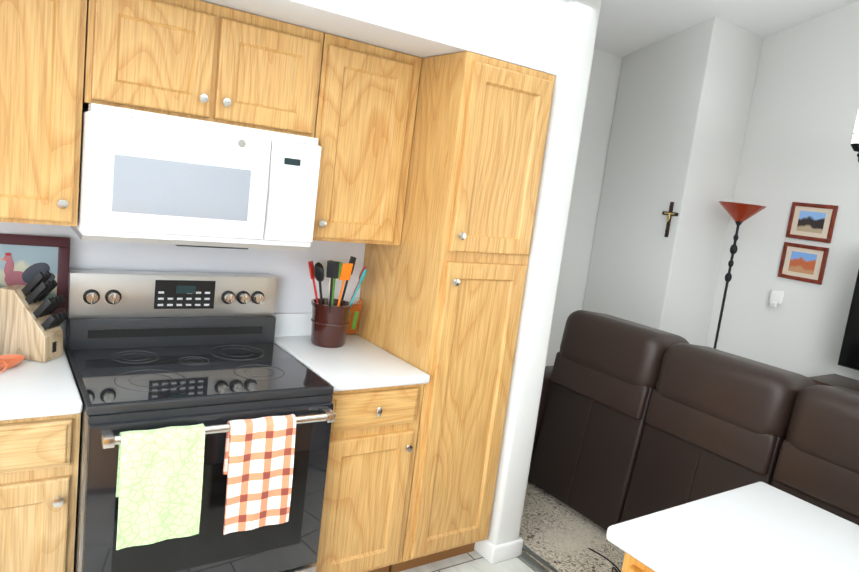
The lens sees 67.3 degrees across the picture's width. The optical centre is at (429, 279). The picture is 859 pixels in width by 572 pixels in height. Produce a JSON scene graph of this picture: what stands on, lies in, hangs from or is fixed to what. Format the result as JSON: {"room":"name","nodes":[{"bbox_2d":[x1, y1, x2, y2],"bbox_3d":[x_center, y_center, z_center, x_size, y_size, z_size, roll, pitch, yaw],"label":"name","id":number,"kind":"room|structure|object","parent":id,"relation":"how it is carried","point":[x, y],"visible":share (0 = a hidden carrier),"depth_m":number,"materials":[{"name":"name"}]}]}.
{"room":"kitchen and living room","nodes":[
{"label":"kitchen and living room","id":0,"kind":"room"},
{"bbox_2d":[0,107,365,350],"bbox_3d":[-1.573,-0.152,2.163,4.260,2.560,0.120,1,10,-35],"label":"wall","id":1,"kind":"structure","parent":0,"point":[290,271],"depth_m":2.62,"materials":[{"name":"paint"}]},
{"bbox_2d":[0,0,86,225],"bbox_3d":[-1.312,-0.570,1.953,0.435,0.762,0.351,1,10,-35],"label":"upper cabinet","id":2,"kind":"object","parent":1,"relation":"attached to","point":[42,50],"visible":1,"depth_m":1.91,"materials":[{"name":"brown wood"}]},
{"bbox_2d":[82,0,323,137],"bbox_3d":[-0.792,-0.747,2.267,0.760,0.379,0.351,1,10,-35],"label":"upper cabinet","id":3,"kind":"object","parent":1,"relation":"attached to","point":[199,60],"visible":1,"depth_m":2.12,"materials":[{"name":"brown wood"}]},
{"bbox_2d":[70,103,321,250],"bbox_3d":[-0.821,-0.345,2.295,0.756,0.418,0.425,1,10,-35],"label":"microwave","id":4,"kind":"object","parent":3,"relation":"attached to","point":[150,177],"visible":1,"depth_m":2.11,"materials":[{"name":"white plastic"}]},
{"bbox_2d":[313,33,421,244],"bbox_3d":[-0.324,-0.547,2.634,0.425,0.762,0.351,1,10,-35],"label":"upper cabinet","id":5,"kind":"object","parent":1,"relation":"attached to","point":[366,110],"visible":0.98,"depth_m":2.51,"materials":[{"name":"brown wood"}]},
{"bbox_2d":[400,550,536,571],"bbox_3d":[-0.913,1.425,1.055,4.390,0.060,3.240,1,10,-35],"label":"floor","id":6,"kind":"structure","parent":0,"point":[474,561],"depth_m":2.87,"materials":[{"name":"white tile"}]},
{"bbox_2d":[0,321,82,571],"bbox_3d":[-1.401,0.681,1.996,0.486,1.014,0.649,1,10,-35],"label":"base cabinet","id":7,"kind":"object","parent":6,"relation":"on","point":[41,406],"visible":0.73,"depth_m":1.83,"materials":[{"name":"brown wood"}]},
{"bbox_2d":[0,360,6,372],"bbox_3d":[-1.316,0.260,1.935,0.082,0.041,0.073,1,10,-35],"label":"eyeglasses","id":8,"kind":"object","parent":7,"relation":"on","point":[5,365],"visible":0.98,"depth_m":1.96,"materials":[{"name":"orange plastic"}]},
{"bbox_2d":[0,354,24,369],"bbox_3d":[-1.330,0.260,2.011,0.117,0.024,0.103,1,10,-35],"label":"dish","id":9,"kind":"object","parent":7,"relation":"on","point":[11,360],"visible":0.9,"depth_m":2.04,"materials":[{"name":"orange ceramic"}]},
{"bbox_2d":[0,271,67,361],"bbox_3d":[-1.301,0.111,2.124,0.192,0.291,0.090,8,8,5],"label":"knife block","id":10,"kind":"object","parent":7,"relation":"on","point":[30,328],"visible":1,"depth_m":2.09,"materials":[{"name":"brown wood"}]},
{"bbox_2d":[0,233,69,314],"bbox_3d":[-1.406,-0.012,2.206,0.300,0.285,0.042,3,9,-29],"label":"framed picture","id":11,"kind":"object","parent":7,"relation":"on","point":[25,259],"visible":0.67,"depth_m":2.22},
{"bbox_2d":[65,269,335,571],"bbox_3d":[-0.833,0.623,2.278,0.758,1.185,0.781,1,10,-35],"label":"stove","id":12,"kind":"object","parent":6,"relation":"on","point":[208,414],"visible":0.98,"depth_m":2.06,"materials":[{"name":"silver metal"}]},
{"bbox_2d":[274,313,429,571],"bbox_3d":[-0.393,0.705,2.692,0.428,1.014,0.649,1,10,-35],"label":"base cabinet","id":13,"kind":"object","parent":6,"relation":"on","point":[377,394],"visible":0.71,"depth_m":2.47,"materials":[{"name":"brown wood"}]},
{"bbox_2d":[308,256,366,347],"bbox_3d":[-0.397,0.090,2.733,0.245,0.380,0.266,1,10,-35],"label":"utensil crock","id":14,"kind":"object","parent":13,"relation":"on","point":[330,320],"visible":1,"depth_m":2.69,"materials":[{"name":"brown ceramic"}]},
{"bbox_2d":[347,300,362,334],"bbox_3d":[-0.376,0.171,2.926,0.130,0.169,0.045,1,10,-35],"label":"pot holder","id":15,"kind":"object","parent":13,"relation":"on","point":[355,314],"visible":0.44,"depth_m":2.94,"materials":[{"name":"orange fabric"}]},
{"bbox_2d":[356,51,554,571],"bbox_3d":[0.040,0.163,2.865,0.455,2.134,0.646,1,10,-35],"label":"pantry cabinet","id":16,"kind":"object","parent":6,"relation":"on","point":[442,289],"visible":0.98,"depth_m":2.60,"materials":[{"name":"brown wood"}]},
{"bbox_2d":[611,542,657,571],"bbox_3d":[0.783,1.096,1.500,0.646,0.874,0.513,1,10,-35],"label":"base cabinet","id":17,"kind":"object","parent":6,"relation":"on","point":[630,564],"depth_m":1.45,"materials":[{"name":"gold wood"}]},
{"bbox_2d":[606,482,858,571],"bbox_3d":[1.035,0.710,1.163,0.670,0.038,1.278,1,10,-35],"label":"countertop","id":18,"kind":"structure","parent":17,"relation":"on","point":[758,526],"depth_m":1.51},
{"bbox_2d":[474,0,601,563],"bbox_3d":[0.324,-0.010,3.019,0.184,2.500,0.652,1,10,-35],"label":"wall","id":19,"kind":"structure","parent":0,"point":[503,541],"depth_m":2.75,"materials":[{"name":"paint"}]},
{"bbox_2d":[545,48,622,365],"bbox_3d":[0.752,-0.739,5.593,3.680,3.300,0.120,1,10,-35],"label":"wall","id":20,"kind":"structure","parent":0,"point":[592,153],"depth_m":5.99,"materials":[{"name":"paint"}]},
{"bbox_2d":[582,16,762,345],"bbox_3d":[2.160,-0.716,5.939,0.730,3.500,0.890,1,10,-35],"label":"wall","id":21,"kind":"structure","parent":0,"point":[681,113],"depth_m":5.60,"materials":[{"name":"paint"}]},
{"bbox_2d":[662,202,678,236],"bbox_3d":[2.026,-0.510,5.457,0.026,0.300,0.150,1,10,-35],"label":"crucifix","id":22,"kind":"object","parent":21,"relation":"attached to","point":[670,213],"visible":1,"depth_m":5.45,"materials":[{"name":"brown wood"}]},
{"bbox_2d":[594,0,858,56],"bbox_3d":[2.275,-1.944,3.446,3.660,0.706,4.840,1,10,-35],"label":"ceiling","id":23,"kind":"structure","parent":0,"point":[625,27],"depth_m":5.16,"materials":[{"name":"white paint"}]},
{"bbox_2d":[851,110,858,161],"bbox_3d":[2.523,-1.329,3.356,0.446,1.463,0.479,1,10,-35],"label":"chandelier","id":24,"kind":"object","parent":23,"relation":"hanging from","point":[855,143],"visible":1,"depth_m":3.66,"materials":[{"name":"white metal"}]},
{"bbox_2d":[705,1,858,379],"bbox_3d":[3.548,-0.434,4.666,0.120,3.650,4.840,1,10,-35],"label":"wall","id":25,"kind":"structure","parent":0,"point":[802,118],"depth_m":5.32,"materials":[{"name":"paint"}]},
{"bbox_2d":[769,289,784,306],"bbox_3d":[2.906,0.156,5.412,0.063,0.140,0.100,1,10,-35],"label":"night light","id":26,"kind":"object","parent":25,"relation":"attached to","point":[776,297],"visible":0.98,"depth_m":5.40,"materials":[{"name":"white plastic"}]},
{"bbox_2d":[778,242,828,284],"bbox_3d":[3.044,-0.138,5.260,0.020,0.295,0.350,1,10,-35],"label":"picture frame","id":27,"kind":"object","parent":25,"relation":"attached to","point":[802,262],"visible":1,"depth_m":5.25,"materials":[{"name":"brown wood"}]},
{"bbox_2d":[786,202,837,242],"bbox_3d":[3.085,-0.467,5.212,0.020,0.295,0.350,1,10,-35],"label":"picture frame","id":28,"kind":"object","parent":25,"relation":"attached to","point":[811,222],"visible":1,"depth_m":5.20,"materials":[{"name":"brown wood"}]},
{"bbox_3d":[1.910,1.354,3.958,3.550,0.060,4.840,1,10,-35],"label":"floor","id":29,"kind":"structure","parent":0,"visible":0},
{"bbox_2d":[518,553,548,571],"bbox_3d":[1.080,1.496,2.041,0.048,0.007,2.360,1,10,-35],"label":"threshold strip","id":30,"kind":"object","parent":29,"relation":"on","point":[531,562],"depth_m":2.93,"materials":[{"name":"silver metal"}]},
{"bbox_2d":[519,480,624,571],"bbox_3d":[2.040,1.460,3.084,2.705,0.012,2.920,1,10,-35],"label":"rug","id":31,"kind":"object","parent":29,"relation":"on","point":[556,535],"depth_m":3.17,"materials":[{"name":"beige carpet"}]},
{"bbox_2d":[588,548,620,571],"bbox_3d":[0.957,1.374,2.661,0.296,0.014,0.953,1,10,-35],"label":"cable","id":32,"kind":"object","parent":31,"relation":"on","point":[608,560],"visible":0.88,"depth_m":3.00,"materials":[{"name":"black plastic"}]},
{"bbox_2d":[528,310,858,530],"bbox_3d":[1.502,0.859,3.052,1.110,1.046,2.430,1,10,-35],"label":"sofa","id":33,"kind":"object","parent":31,"relation":"on","point":[635,420],"visible":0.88,"depth_m":2.99,"materials":[{"name":"brown leather"}]},
{"bbox_2d":[713,201,765,348],"bbox_3d":[2.495,0.254,5.499,0.370,1.803,0.370,1,10,-35],"label":"torchiere floor lamp","id":34,"kind":"object","parent":29,"relation":"on","point":[740,213],"visible":0.79,"depth_m":5.37,"materials":[{"name":"brown metal"}]},
{"bbox_2d":[808,374,858,391],"bbox_3d":[3.413,1.172,4.254,0.468,0.580,1.720,1,10,-35],"label":"tv console","id":35,"kind":"object","parent":29,"relation":"on","point":[836,380],"visible":0.1,"depth_m":4.76,"materials":[{"name":"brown wood"}]},
{"bbox_2d":[838,270,858,370],"bbox_3d":[3.490,0.382,4.124,0.240,1.023,1.480,1,10,-35],"label":"tv","id":36,"kind":"object","parent":35,"relation":"on","point":[849,355],"visible":1,"depth_m":4.69,"materials":[{"name":"black plastic"}]},
{"bbox_3d":[-0.597,-1.079,0.693,4.160,0.080,3.000,1,10,-35],"label":"ceiling","id":37,"kind":"structure","parent":0,"visible":0},
{"bbox_2d":[200,0,567,75],"bbox_3d":[-1.313,-1.096,1.679,4.100,0.343,0.600,1,10,-35],"label":"soffit ceiling","id":38,"kind":"structure","parent":37,"relation":"attached to","point":[527,33],"depth_m":2.33,"materials":[{"name":"paint"}]}
]}

